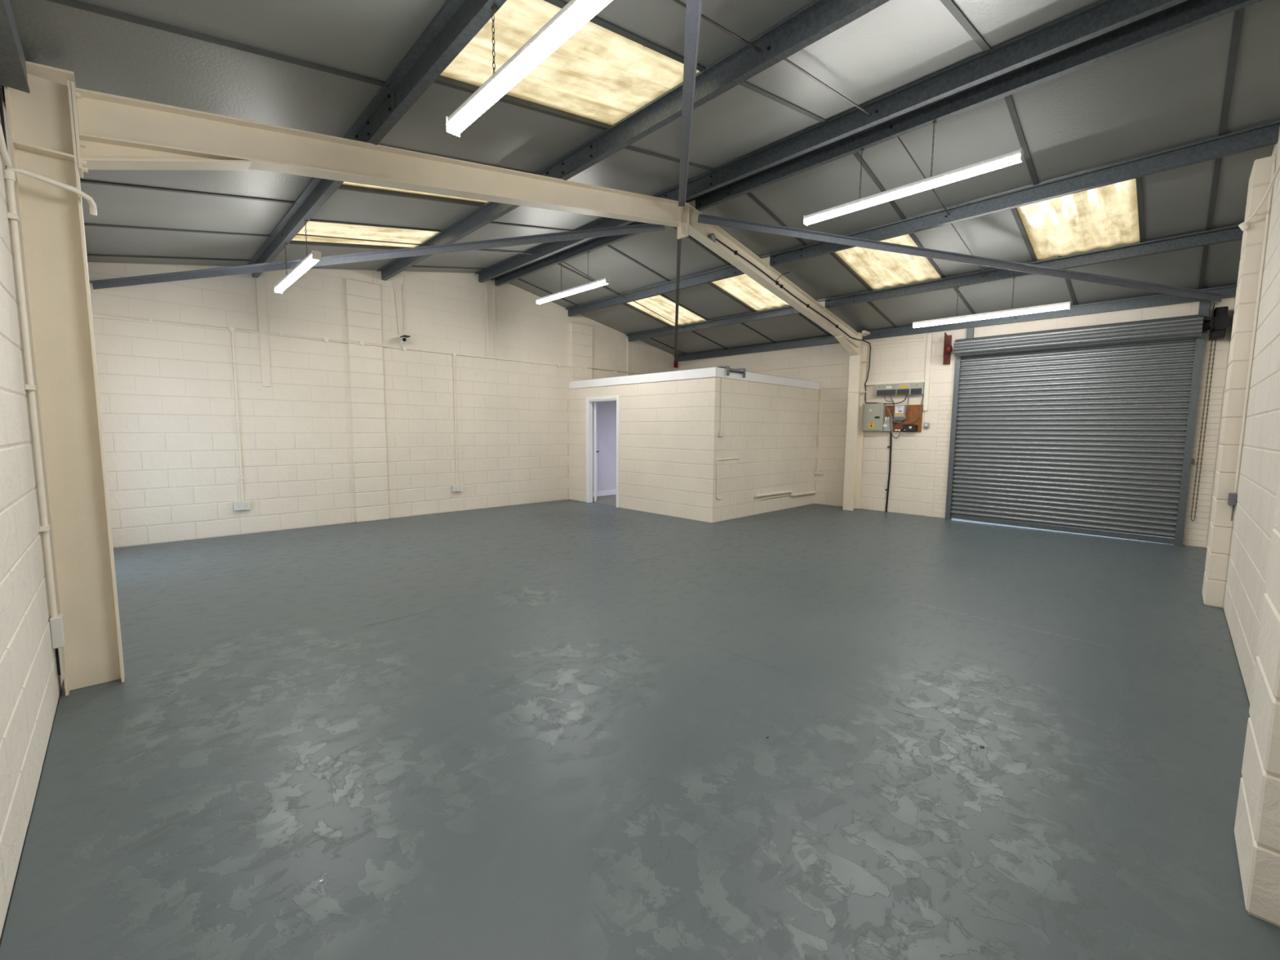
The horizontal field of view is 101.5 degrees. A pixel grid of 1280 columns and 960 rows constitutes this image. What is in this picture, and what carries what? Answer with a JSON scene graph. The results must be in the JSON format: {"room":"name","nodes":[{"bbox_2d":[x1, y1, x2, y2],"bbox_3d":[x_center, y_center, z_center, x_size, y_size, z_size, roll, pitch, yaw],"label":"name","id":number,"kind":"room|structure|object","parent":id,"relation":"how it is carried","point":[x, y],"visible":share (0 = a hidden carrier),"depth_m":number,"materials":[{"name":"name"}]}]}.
{"room":"empty warehouse","nodes":[
{"label":"empty warehouse","id":0,"kind":"room"},
{"bbox_2d":[0,84,63,938],"bbox_3d":[-3.174,-0.398,2.649,0.121,3.309,9.235,-5,8,-44],"label":"wall","id":1,"kind":"structure","parent":0,"point":[31,684],"depth_m":2.11,"materials":[{"name":"beige paint"}]},
{"bbox_2d":[0,0,30,93],"bbox_3d":[-1.456,-1.798,0.928,0.103,0.183,4.388,-5,8,-44],"label":"beam","id":2,"kind":"structure","parent":1,"relation":"attached to","point":[13,73],"depth_m":2.29,"materials":[{"name":"metal"}]},
{"bbox_2d":[0,92,60,675],"bbox_3d":[-3.038,-0.404,2.611,0.016,2.870,0.018,-5,8,-44],"label":"cable","id":3,"kind":"object","parent":1,"relation":"attached to","point":[2,113],"visible":0.25,"depth_m":2.49,"materials":[{"name":"black plastic"}]},
{"bbox_2d":[0,124,97,617],"bbox_3d":[-2.930,-0.467,2.655,0.157,2.328,0.400,1,6,10],"label":"conduit","id":4,"kind":"object","parent":1,"relation":"attached to","point":[9,175],"visible":1,"depth_m":2.56,"materials":[{"name":"beige plastic"}]},
{"bbox_2d":[48,613,66,648],"bbox_3d":[-3.006,0.779,2.698,0.044,0.160,0.085,-5,8,-44],"label":"junction box","id":5,"kind":"object","parent":1,"relation":"attached to","point":[57,630],"visible":0.9,"depth_m":2.67,"materials":[{"name":"white plastic"}]},
{"bbox_2d":[87,262,677,547],"bbox_3d":[-2.711,-1.510,9.384,10.270,4.243,0.190,-5,8,-44],"label":"wall","id":6,"kind":"structure","parent":0,"point":[341,433],"depth_m":7.64,"materials":[{"name":"beige brick"}]},
{"bbox_2d":[231,331,244,501],"bbox_3d":[-5.284,-0.818,6.864,0.052,2.205,0.027,-5,8,-44],"label":"conduit","id":7,"kind":"object","parent":6,"relation":"attached to","point":[233,361],"visible":1,"depth_m":6.86,"materials":[{"name":"beige plastic"}]},
{"bbox_2d":[233,501,250,511],"bbox_3d":[-5.295,0.341,6.955,0.179,0.112,0.055,-5,8,-44],"label":"double socket","id":8,"kind":"object","parent":6,"relation":"attached to","point":[239,505],"visible":1,"depth_m":6.94,"materials":[{"name":"white plastic"}]},
{"bbox_2d":[255,275,271,386],"bbox_3d":[-5.040,-1.981,6.992,0.095,1.440,0.018,-5,8,-44],"label":"strip","id":9,"kind":"object","parent":6,"relation":"attached to","point":[260,286],"visible":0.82,"depth_m":6.98,"materials":[{"name":"beige paint"}]},
{"bbox_2d":[92,315,643,374],"bbox_3d":[-2.647,-2.167,9.268,10.020,0.080,0.105,-5,8,-44],"label":"conduit","id":10,"kind":"object","parent":6,"relation":"attached to","point":[230,329],"visible":0.93,"depth_m":7.50,"materials":[{"name":"beige plastic"}]},
{"bbox_2d":[378,277,404,334],"bbox_3d":[-3.835,-2.686,8.099,0.356,0.813,0.025,-5,8,-44],"label":"conduit","id":11,"kind":"object","parent":6,"relation":"attached to","point":[393,282],"visible":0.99,"depth_m":8.16,"materials":[{"name":"beige plastic"}]},
{"bbox_2d":[400,334,410,346],"bbox_3d":[-3.688,-2.181,8.181,0.122,0.161,0.189,-5,8,-44],"label":"security camera","id":12,"kind":"object","parent":6,"relation":"attached to","point":[404,337],"visible":1,"depth_m":8.13,"materials":[{"name":"white plastic"}]},
{"bbox_2d":[453,355,457,484],"bbox_3d":[-3.158,-1.006,8.940,0.052,2.193,0.027,-5,8,-44],"label":"conduit","id":13,"kind":"object","parent":6,"relation":"attached to","point":[455,415],"visible":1,"depth_m":8.93,"materials":[{"name":"beige plastic"}]},
{"bbox_2d":[452,484,462,492],"bbox_3d":[-3.158,0.145,9.040,0.174,0.105,0.055,-5,8,-44],"label":"double socket","id":14,"kind":"object","parent":6,"relation":"attached to","point":[459,487],"visible":1,"depth_m":9.02,"materials":[{"name":"white plastic"}]},
{"bbox_2d":[484,284,488,355],"bbox_3d":[-2.699,-2.818,9.211,0.055,1.220,0.018,-5,8,-44],"label":"strip","id":15,"kind":"object","parent":6,"relation":"attached to","point":[486,285],"visible":1,"depth_m":9.20,"materials":[{"name":"beige paint"}]},
{"bbox_2d":[493,287,497,356],"bbox_3d":[-2.590,-2.812,9.318,0.050,1.190,0.018,-5,8,-44],"label":"strip","id":16,"kind":"object","parent":6,"relation":"attached to","point":[494,289],"visible":1,"depth_m":9.31,"materials":[{"name":"beige paint"}]},
{"bbox_2d":[592,489,616,497],"bbox_3d":[-0.220,0.242,11.943,3.130,0.100,0.014,-5,8,-44],"label":"baseboard","id":17,"kind":"structure","parent":6,"relation":"attached to","point":[612,491],"depth_m":11.42,"materials":[{"name":"white paint"}]},
{"bbox_2d":[626,338,630,375],"bbox_3d":[-0.254,-2.614,11.640,0.080,1.050,0.018,-5,8,-44],"label":"strip","id":18,"kind":"object","parent":6,"relation":"attached to","point":[628,341],"visible":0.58,"depth_m":11.62,"materials":[{"name":"beige paint"}]},
{"bbox_2d":[0,494,1279,959],"bbox_3d":[0.459,0.895,6.362,10.290,0.124,9.235,-5,8,-44],"label":"floor","id":19,"kind":"structure","parent":0,"point":[540,731],"depth_m":2.37,"materials":[{"name":"grey"}]},
{"bbox_2d":[4,61,870,695],"bbox_3d":[0.504,-1.205,6.121,10.045,4.112,0.240,-5,8,-44],"label":"frame","id":20,"kind":"object","parent":19,"relation":"on","point":[60,131],"visible":0.95,"depth_m":2.85,"materials":[{"name":"beige metal"}]},
{"bbox_2d":[88,222,665,289],"bbox_3d":[-2.914,-2.524,5.872,6.399,0.830,0.070,0,5,-2],"label":"bar","id":21,"kind":"object","parent":20,"relation":"attached to","point":[642,228],"visible":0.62,"depth_m":5.89,"materials":[{"name":"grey metal"}]},
{"bbox_2d":[247,0,506,278],"bbox_3d":[-1.941,-2.392,3.656,0.120,0.123,9.030,-5,8,-44],"label":"beam","id":22,"kind":"structure","parent":20,"relation":"on","point":[457,22],"depth_m":3.11,"materials":[{"name":"metal"}]},
{"bbox_2d":[274,220,321,293],"bbox_3d":[-3.526,-2.283,5.332,0.074,0.433,1.680,-5,8,-44],"label":"strip light","id":23,"kind":"object","parent":22,"relation":"hanging from","point":[314,256],"visible":1,"depth_m":5.15,"materials":[{"name":"white paint"}]},
{"bbox_2d":[274,254,318,293],"bbox_3d":[-3.528,-2.088,5.351,0.072,0.038,1.668,-5,8,-44],"label":"diffuser","id":24,"kind":"object","parent":23,"relation":"attached to","point":[310,260],"depth_m":5.23,"materials":[{"name":"white plastic"}]},
{"bbox_2d":[296,233,431,245],"bbox_3d":[-3.197,-2.786,6.069,0.014,0.298,1.595,5,7,42],"label":"rod","id":25,"kind":"object","parent":22,"relation":"attached to","point":[297,233],"visible":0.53,"depth_m":6.04,"materials":[{"name":"grey metal"}]},
{"bbox_2d":[445,0,612,137],"bbox_3d":[-0.384,-1.968,2.141,0.074,0.398,1.740,-5,8,-44],"label":"strip light","id":26,"kind":"object","parent":22,"relation":"hanging from","point":[575,14],"visible":1,"depth_m":2.25,"materials":[{"name":"white paint"}]},
{"bbox_2d":[672,0,761,52],"bbox_3d":[0.177,-2.430,2.645,0.014,0.298,1.592,6,8,45],"label":"rod","id":27,"kind":"object","parent":22,"relation":"attached to","point":[677,2],"visible":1,"depth_m":2.93,"materials":[{"name":"grey metal"}]},
{"bbox_2d":[377,0,889,280],"bbox_3d":[-0.783,-2.780,4.756,0.120,0.130,9.030,-5,8,-44],"label":"beam","id":28,"kind":"structure","parent":20,"relation":"attached to","point":[818,19],"depth_m":3.57,"materials":[{"name":"metal"}]},
{"bbox_2d":[678,0,702,213],"bbox_3d":[0.264,-2.254,2.648,0.070,0.899,6.282,1,5,3],"label":"bar","id":29,"kind":"object","parent":20,"relation":"attached to","point":[693,7],"visible":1,"depth_m":3.16,"materials":[{"name":"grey metal"}]},
{"bbox_2d":[707,233,715,242],"bbox_3d":[0.863,-2.904,6.282,0.110,0.108,0.052,-5,8,-44],"label":"junction box","id":30,"kind":"object","parent":20,"relation":"attached to","point":[711,236],"visible":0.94,"depth_m":6.25,"materials":[{"name":"grey plastic"}]},
{"bbox_2d":[715,238,875,403],"bbox_3d":[2.497,-2.170,7.966,4.470,1.833,0.262,-4,7,-41],"label":"cable","id":31,"kind":"object","parent":20,"relation":"attached to","point":[735,252],"visible":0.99,"depth_m":7.73,"materials":[{"name":"black plastic"}]},
{"bbox_2d":[475,0,1186,282],"bbox_3d":[0.364,-3.165,5.845,0.120,0.137,9.030,-5,8,-44],"label":"beam","id":32,"kind":"structure","parent":20,"relation":"on","point":[1104,16],"depth_m":4.03,"materials":[{"name":"metal"}]},
{"bbox_2d":[476,249,533,254],"bbox_3d":[-2.118,-3.182,7.246,0.014,0.292,1.564,5,7,42],"label":"rod","id":33,"kind":"object","parent":32,"relation":"attached to","point":[477,250],"visible":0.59,"depth_m":7.46,"materials":[{"name":"grey metal"}]},
{"bbox_2d":[783,58,871,115],"bbox_3d":[1.333,-2.822,3.743,0.014,0.262,1.562,6,8,45],"label":"rod","id":34,"kind":"object","parent":32,"relation":"attached to","point":[785,60],"visible":0.84,"depth_m":3.72,"materials":[{"name":"grey metal"}]},
{"bbox_2d":[494,0,1262,286],"bbox_3d":[0.585,-3.184,6.061,0.120,0.137,9.030,-5,8,-44],"label":"beam","id":35,"kind":"structure","parent":20,"relation":"on","point":[1200,11],"depth_m":4.04,"materials":[{"name":"metal"}]},
{"bbox_2d":[536,251,609,304],"bbox_3d":[-1.039,-3.028,7.782,0.074,0.520,1.710,-5,8,-44],"label":"strip light","id":36,"kind":"object","parent":35,"relation":"hanging from","point":[605,281],"visible":1,"depth_m":7.69,"materials":[{"name":"white paint"}]},
{"bbox_2d":[536,280,608,303],"bbox_3d":[-1.041,-2.790,7.805,0.072,0.038,1.698,-5,8,-44],"label":"diffuser","id":37,"kind":"object","parent":36,"relation":"attached to","point":[597,283],"depth_m":7.72,"materials":[{"name":"white plastic"}]},
{"bbox_2d":[803,120,1023,226],"bbox_3d":[2.226,-2.686,4.468,0.074,0.514,1.740,-5,8,-44],"label":"strip light","id":38,"kind":"object","parent":35,"relation":"hanging from","point":[1015,157],"visible":1,"depth_m":4.34,"materials":[{"name":"white paint"}]},
{"bbox_2d":[804,154,1021,225],"bbox_3d":[2.224,-2.450,4.490,0.072,0.038,1.728,-5,8,-44],"label":"diffuser","id":39,"kind":"object","parent":38,"relation":"attached to","point":[1010,159],"depth_m":4.36,"materials":[{"name":"white plastic"}]},
{"bbox_2d":[565,120,1279,316],"bbox_3d":[1.724,-2.995,7.203,0.120,0.130,9.030,-5,8,-44],"label":"beam","id":40,"kind":"structure","parent":20,"relation":"attached to","point":[1265,135],"depth_m":5.14,"materials":[{"name":"metal"}]},
{"bbox_2d":[563,262,625,297],"bbox_3d":[-0.760,-3.297,8.592,0.014,0.290,1.559,5,7,40],"label":"rod","id":41,"kind":"object","parent":40,"relation":"attached to","point":[563,262],"visible":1,"depth_m":8.52,"materials":[{"name":"grey metal"}]},
{"bbox_2d":[897,136,949,215],"bbox_3d":[2.739,-2.928,5.040,1.552,0.290,0.014,-5,8,-43],"label":"rod","id":42,"kind":"object","parent":40,"relation":"attached to","point":[898,137],"visible":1,"depth_m":4.94,"materials":[{"name":"grey metal"}]},
{"bbox_2d":[626,224,1243,341],"bbox_3d":[2.890,-2.803,8.372,0.120,0.123,9.030,-5,8,-44],"label":"beam","id":43,"kind":"structure","parent":20,"relation":"attached to","point":[1230,233],"depth_m":6.73,"materials":[{"name":"metal"}]},
{"bbox_2d":[633,301,684,328],"bbox_3d":[0.331,-3.113,9.806,0.014,0.296,1.584,5,7,42],"label":"rod","id":44,"kind":"object","parent":43,"relation":"attached to","point":[633,301],"visible":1,"depth_m":9.78,"materials":[{"name":"grey metal"}]},
{"bbox_2d":[951,223,986,275],"bbox_3d":[3.890,-2.737,6.193,1.582,0.296,0.014,-5,8,-43],"label":"rod","id":45,"kind":"object","parent":43,"relation":"attached to","point":[951,224],"visible":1,"depth_m":6.10,"materials":[{"name":"grey metal"}]},
{"bbox_2d":[912,277,1071,328],"bbox_3d":[4.504,-2.337,6.804,0.074,0.470,1.740,-5,8,-44],"label":"strip light","id":46,"kind":"object","parent":43,"relation":"hanging from","point":[1064,305],"visible":1,"depth_m":6.72,"materials":[{"name":"white paint"}]},
{"bbox_2d":[912,304,1069,328],"bbox_3d":[4.502,-2.123,6.825,0.072,0.038,1.728,-5,8,-44],"label":"diffuser","id":47,"kind":"object","parent":46,"relation":"attached to","point":[1046,308],"depth_m":6.75,"materials":[{"name":"white plastic"}]},
{"bbox_2d":[673,284,1236,361],"bbox_3d":[4.010,-2.608,9.495,0.110,0.128,9.030,-5,8,-44],"label":"beam","id":48,"kind":"structure","parent":20,"relation":"attached to","point":[1160,300],"depth_m":8.01,"materials":[{"name":"metal"}]},
{"bbox_2d":[673,361,678,368],"bbox_3d":[0.877,-2.780,12.575,0.140,0.160,0.040,-5,8,-44],"label":"bracket","id":49,"kind":"object","parent":48,"relation":"attached to","point":[676,366],"visible":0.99,"depth_m":12.58,"materials":[{"name":"metal"}]},
{"bbox_2d":[674,238,681,364],"bbox_3d":[0.655,-2.852,9.329,0.050,0.820,6.410,1,5,3],"label":"bar","id":50,"kind":"object","parent":49,"relation":"attached to","point":[679,241],"visible":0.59,"depth_m":8.03,"materials":[{"name":"grey metal"}]},
{"bbox_2d":[697,213,1228,302],"bbox_3d":[3.837,-2.582,6.113,6.365,0.850,0.070,0,5,-2],"label":"bar","id":51,"kind":"object","parent":20,"relation":"attached to","point":[704,219],"visible":1,"depth_m":6.12,"materials":[{"name":"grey metal"}]},
{"bbox_2d":[568,377,718,523],"bbox_3d":[-0.125,-0.588,9.387,0.105,2.250,3.701,-5,8,-44],"label":"wall","id":52,"kind":"structure","parent":0,"point":[667,436],"depth_m":8.85,"materials":[{"name":"beige paint"}]},
{"bbox_2d":[586,395,619,507],"bbox_3d":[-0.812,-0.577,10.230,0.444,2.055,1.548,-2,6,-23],"label":"door frame","id":53,"kind":"structure","parent":52,"relation":"in","point":[589,401],"depth_m":10.21,"materials":[{"name":"white paint"}]},
{"bbox_2d":[570,367,716,388],"bbox_3d":[-0.115,-1.767,9.190,0.023,0.145,3.620,-5,8,-44],"label":"trim","id":54,"kind":"structure","parent":52,"relation":"attached to","point":[711,371],"depth_m":8.91,"materials":[{"name":"white paint"}]},
{"bbox_2d":[8,0,1279,355],"bbox_3d":[0.482,-2.848,5.996,10.310,1.079,9.275,-5,8,-44],"label":"ceiling","id":55,"kind":"structure","parent":0,"point":[315,66],"depth_m":4.24,"materials":[{"name":"grey metal"}]},
{"bbox_2d":[711,377,818,522],"bbox_3d":[2.276,-0.552,9.219,3.293,2.250,0.101,-5,8,-44],"label":"wall","id":56,"kind":"structure","parent":0,"point":[772,428],"depth_m":8.98,"materials":[{"name":"beige paint"}]},
{"bbox_2d":[720,377,722,431],"bbox_3d":[1.253,-1.166,8.062,0.017,0.815,0.017,-2,6,-22],"label":"conduit","id":57,"kind":"object","parent":56,"relation":"attached to","point":[722,378],"visible":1,"depth_m":8.05,"materials":[{"name":"beige plastic"}]},
{"bbox_2d":[719,431,724,436],"bbox_3d":[1.268,-0.718,8.108,0.095,0.085,0.042,-5,8,-44],"label":"light switch","id":58,"kind":"object","parent":56,"relation":"attached to","point":[721,433],"visible":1,"depth_m":8.08,"materials":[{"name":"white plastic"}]},
{"bbox_2d":[715,457,740,499],"bbox_3d":[1.413,-0.029,8.319,0.605,0.645,0.042,-5,8,-44],"label":"pipe","id":59,"kind":"object","parent":56,"relation":"attached to","point":[717,460],"visible":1,"depth_m":8.14,"materials":[{"name":"beige plastic"}]},
{"bbox_2d":[717,365,745,377],"bbox_3d":[1.428,-1.701,8.240,0.550,0.150,0.215,-5,8,-44],"label":"bracket","id":60,"kind":"object","parent":56,"relation":"attached to","point":[727,367],"visible":0.92,"depth_m":8.15,"materials":[{"name":"grey metal"}]},
{"bbox_2d":[716,367,819,390],"bbox_3d":[2.326,-1.735,9.066,3.286,0.145,0.023,-5,8,-44],"label":"trim","id":61,"kind":"structure","parent":56,"relation":"attached to","point":[721,372],"depth_m":8.93,"materials":[{"name":"white paint"}]},
{"bbox_2d":[761,493,790,499],"bbox_3d":[2.457,0.302,9.398,0.930,0.029,0.022,-5,8,-44],"label":"pipe","id":62,"kind":"object","parent":56,"relation":"attached to","point":[788,494],"visible":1,"depth_m":9.36,"materials":[{"name":"beige plastic"}]},
{"bbox_2d":[754,490,816,497],"bbox_3d":[2.723,0.257,9.630,2.121,0.148,0.056,-5,8,-44],"label":"pipe","id":63,"kind":"object","parent":56,"relation":"attached to","point":[791,492],"visible":1,"depth_m":9.52,"materials":[{"name":"beige plastic"}]},
{"bbox_2d":[677,297,1235,547],"bbox_3d":[4.099,-1.017,9.749,0.132,3.304,9.235,-5,8,-44],"label":"wall","id":64,"kind":"structure","parent":0,"point":[919,466],"depth_m":9.03,"materials":[{"name":"beige paint"}]},
{"bbox_2d":[750,362,849,372],"bbox_3d":[2.471,-2.334,11.207,0.016,0.019,4.400,-5,8,-44],"label":"conduit","id":65,"kind":"object","parent":64,"relation":"attached to","point":[846,362],"visible":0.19,"depth_m":10.43,"materials":[{"name":"beige plastic"}]},
{"bbox_2d":[814,469,822,474],"bbox_3d":[3.523,-0.161,10.298,0.054,0.099,0.159,-5,8,-44],"label":"double socket","id":66,"kind":"object","parent":64,"relation":"attached to","point":[816,471],"visible":1,"depth_m":10.27,"materials":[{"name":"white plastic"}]},
{"bbox_2d":[817,389,822,469],"bbox_3d":[3.531,-0.986,10.237,0.017,1.560,0.017,-2,6,-22],"label":"conduit","id":67,"kind":"object","parent":64,"relation":"attached to","point":[821,389],"visible":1,"depth_m":10.23,"materials":[{"name":"beige plastic"}]},
{"bbox_2d":[819,386,848,389],"bbox_3d":[3.756,-1.750,9.943,0.018,0.022,0.720,-5,8,-44],"label":"conduit","id":68,"kind":"object","parent":64,"relation":"attached to","point":[842,387],"visible":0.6,"depth_m":9.98,"materials":[{"name":"beige plastic"}]},
{"bbox_2d":[861,403,885,431],"bbox_3d":[4.217,-1.131,9.442,0.137,0.490,0.366,-5,8,-44],"label":"electrical box","id":69,"kind":"object","parent":64,"relation":"attached to","point":[873,415],"visible":0.98,"depth_m":9.38,"materials":[{"name":"grey metal"}]},
{"bbox_2d":[884,431,892,511],"bbox_3d":[4.451,-0.144,9.363,0.032,1.443,0.076,-5,8,-44],"label":"cable","id":70,"kind":"object","parent":64,"relation":"attached to","point":[891,435],"visible":0.94,"depth_m":9.34,"materials":[{"name":"black plastic"}]},
{"bbox_2d":[866,378,924,385],"bbox_3d":[4.475,-1.714,9.190,0.049,0.055,0.982,-5,8,-44],"label":"conduit","id":71,"kind":"object","parent":64,"relation":"attached to","point":[922,380],"visible":1,"depth_m":9.15,"materials":[{"name":"beige plastic"}]},
{"bbox_2d":[868,336,924,342],"bbox_3d":[4.473,-2.453,9.141,0.024,0.049,0.921,-5,8,-44],"label":"conduit","id":72,"kind":"object","parent":64,"relation":"attached to","point":[922,336],"visible":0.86,"depth_m":9.12,"materials":[{"name":"beige plastic"}]},
{"bbox_2d":[871,340,924,346],"bbox_3d":[4.479,-2.390,9.139,0.020,0.030,0.900,-5,8,-44],"label":"conduit","id":73,"kind":"object","parent":64,"relation":"attached to","point":[915,340],"visible":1,"depth_m":9.12,"materials":[{"name":"beige plastic"}]},
{"bbox_2d":[875,382,924,395],"bbox_3d":[4.513,-1.576,9.114,0.117,0.195,0.795,-5,8,-44],"label":"switchgear","id":74,"kind":"object","parent":64,"relation":"attached to","point":[911,388],"visible":1,"depth_m":9.06,"materials":[{"name":"grey metal"}]},
{"bbox_2d":[875,395,906,404],"bbox_3d":[4.410,-1.409,9.186,0.524,0.155,0.016,6,8,44],"label":"power cable","id":75,"kind":"object","parent":74,"relation":"attached to","point":[906,395],"visible":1,"depth_m":9.12,"materials":[{"name":"black plastic"}]},
{"bbox_2d":[897,394,924,423],"bbox_3d":[4.651,-1.216,8.982,0.380,0.496,0.020,5,7,40],"label":"power cable","id":76,"kind":"object","parent":74,"relation":"hanging from","point":[922,394],"visible":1,"depth_m":8.90,"materials":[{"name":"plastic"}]},
{"bbox_2d":[884,404,923,431],"bbox_3d":[4.604,-1.075,9.136,0.017,0.465,0.605,-5,8,-44],"label":"backboard","id":77,"kind":"object","parent":64,"relation":"attached to","point":[913,411],"visible":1,"depth_m":9.04,"materials":[{"name":"brown wood"}]},
{"bbox_2d":[883,417,893,431],"bbox_3d":[4.406,-0.990,9.276,0.076,0.255,0.150,-5,8,-44],"label":"main fuse","id":78,"kind":"object","parent":77,"relation":"attached to","point":[886,424],"visible":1,"depth_m":9.25,"materials":[{"name":"grey plastic"}]},
{"bbox_2d":[888,413,900,438],"bbox_3d":[4.448,-0.998,9.181,0.046,0.534,0.255,-5,8,-44],"label":"power cable","id":79,"kind":"object","parent":78,"relation":"attached to","point":[889,413],"visible":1,"depth_m":9.19,"materials":[{"name":"plastic"}]},
{"bbox_2d":[893,404,906,420],"bbox_3d":[4.537,-1.172,9.121,0.082,0.260,0.177,-5,8,-44],"label":"meter","id":80,"kind":"object","parent":77,"relation":"attached to","point":[900,410],"visible":1,"depth_m":9.09,"materials":[{"name":"grey plastic"}]},
{"bbox_2d":[885,406,904,422],"bbox_3d":[4.458,-1.142,9.149,0.031,0.281,0.334,-4,7,-39],"label":"power cable","id":81,"kind":"object","parent":80,"relation":"attached to","point":[886,406],"visible":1,"depth_m":9.17,"materials":[{"name":"plastic"}]},
{"bbox_2d":[892,395,909,423],"bbox_3d":[4.530,-1.228,9.092,0.252,0.494,0.035,5,7,38],"label":"power cable","id":82,"kind":"object","parent":80,"relation":"attached to","point":[908,395],"visible":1,"depth_m":9.02,"materials":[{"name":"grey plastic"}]},
{"bbox_2d":[902,424,917,431],"bbox_3d":[4.671,-0.893,9.007,0.085,0.113,0.228,-5,8,-44],"label":"switch","id":83,"kind":"object","parent":77,"relation":"attached to","point":[906,428],"visible":1,"depth_m":8.98,"materials":[{"name":"black plastic"}]},
{"bbox_2d":[923,422,929,427],"bbox_3d":[4.854,-0.928,8.855,0.071,0.090,0.085,-5,8,-44],"label":"switch","id":84,"kind":"object","parent":64,"relation":"attached to","point":[926,424],"visible":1,"depth_m":8.83,"materials":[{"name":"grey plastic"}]},
{"bbox_2d":[923,333,933,410],"bbox_3d":[4.848,-1.807,8.803,0.044,1.270,0.070,-5,8,-44],"label":"conduit","id":85,"kind":"object","parent":64,"relation":"attached to","point":[929,344],"visible":1,"depth_m":8.79,"materials":[{"name":"beige plastic"}]},
{"bbox_2d":[942,300,1231,546],"bbox_3d":[5.978,-0.781,7.500,0.366,3.092,3.145,-5,8,-44],"label":"roller shutter","id":86,"kind":"object","parent":64,"relation":"attached to","point":[1087,429],"visible":1,"depth_m":7.39,"materials":[{"name":"metal"}]},
{"bbox_2d":[1202,125,1279,927],"bbox_3d":[3.627,-0.840,2.950,10.270,4.243,0.250,-5,8,-44],"label":"wall","id":87,"kind":"structure","parent":0,"point":[1242,573],"depth_m":3.29,"materials":[{"name":"beige paint"}]},
{"bbox_2d":[1227,493,1237,520],"bbox_3d":[4.797,0.220,4.239,0.090,0.225,0.044,-5,8,-44],"label":"junction box","id":88,"kind":"object","parent":87,"relation":"attached to","point":[1232,498],"visible":1,"depth_m":4.21,"materials":[{"name":"grey plastic"}]},
{"bbox_2d":[1234,162,1275,491],"bbox_3d":[4.825,-1.161,4.104,0.018,2.520,0.018,-5,8,-44],"label":"conduit","id":89,"kind":"object","parent":87,"relation":"attached to","point":[1273,166],"visible":1,"depth_m":4.10,"materials":[{"name":"beige plastic"}]},
{"bbox_2d":[1238,161,1279,231],"bbox_3d":[4.578,-2.074,3.825,0.083,0.268,0.744,4,7,34],"label":"loose cable","id":90,"kind":"object","parent":87,"relation":"hanging from","point":[1243,226],"visible":1,"depth_m":3.95,"materials":[{"name":"beige plastic"}]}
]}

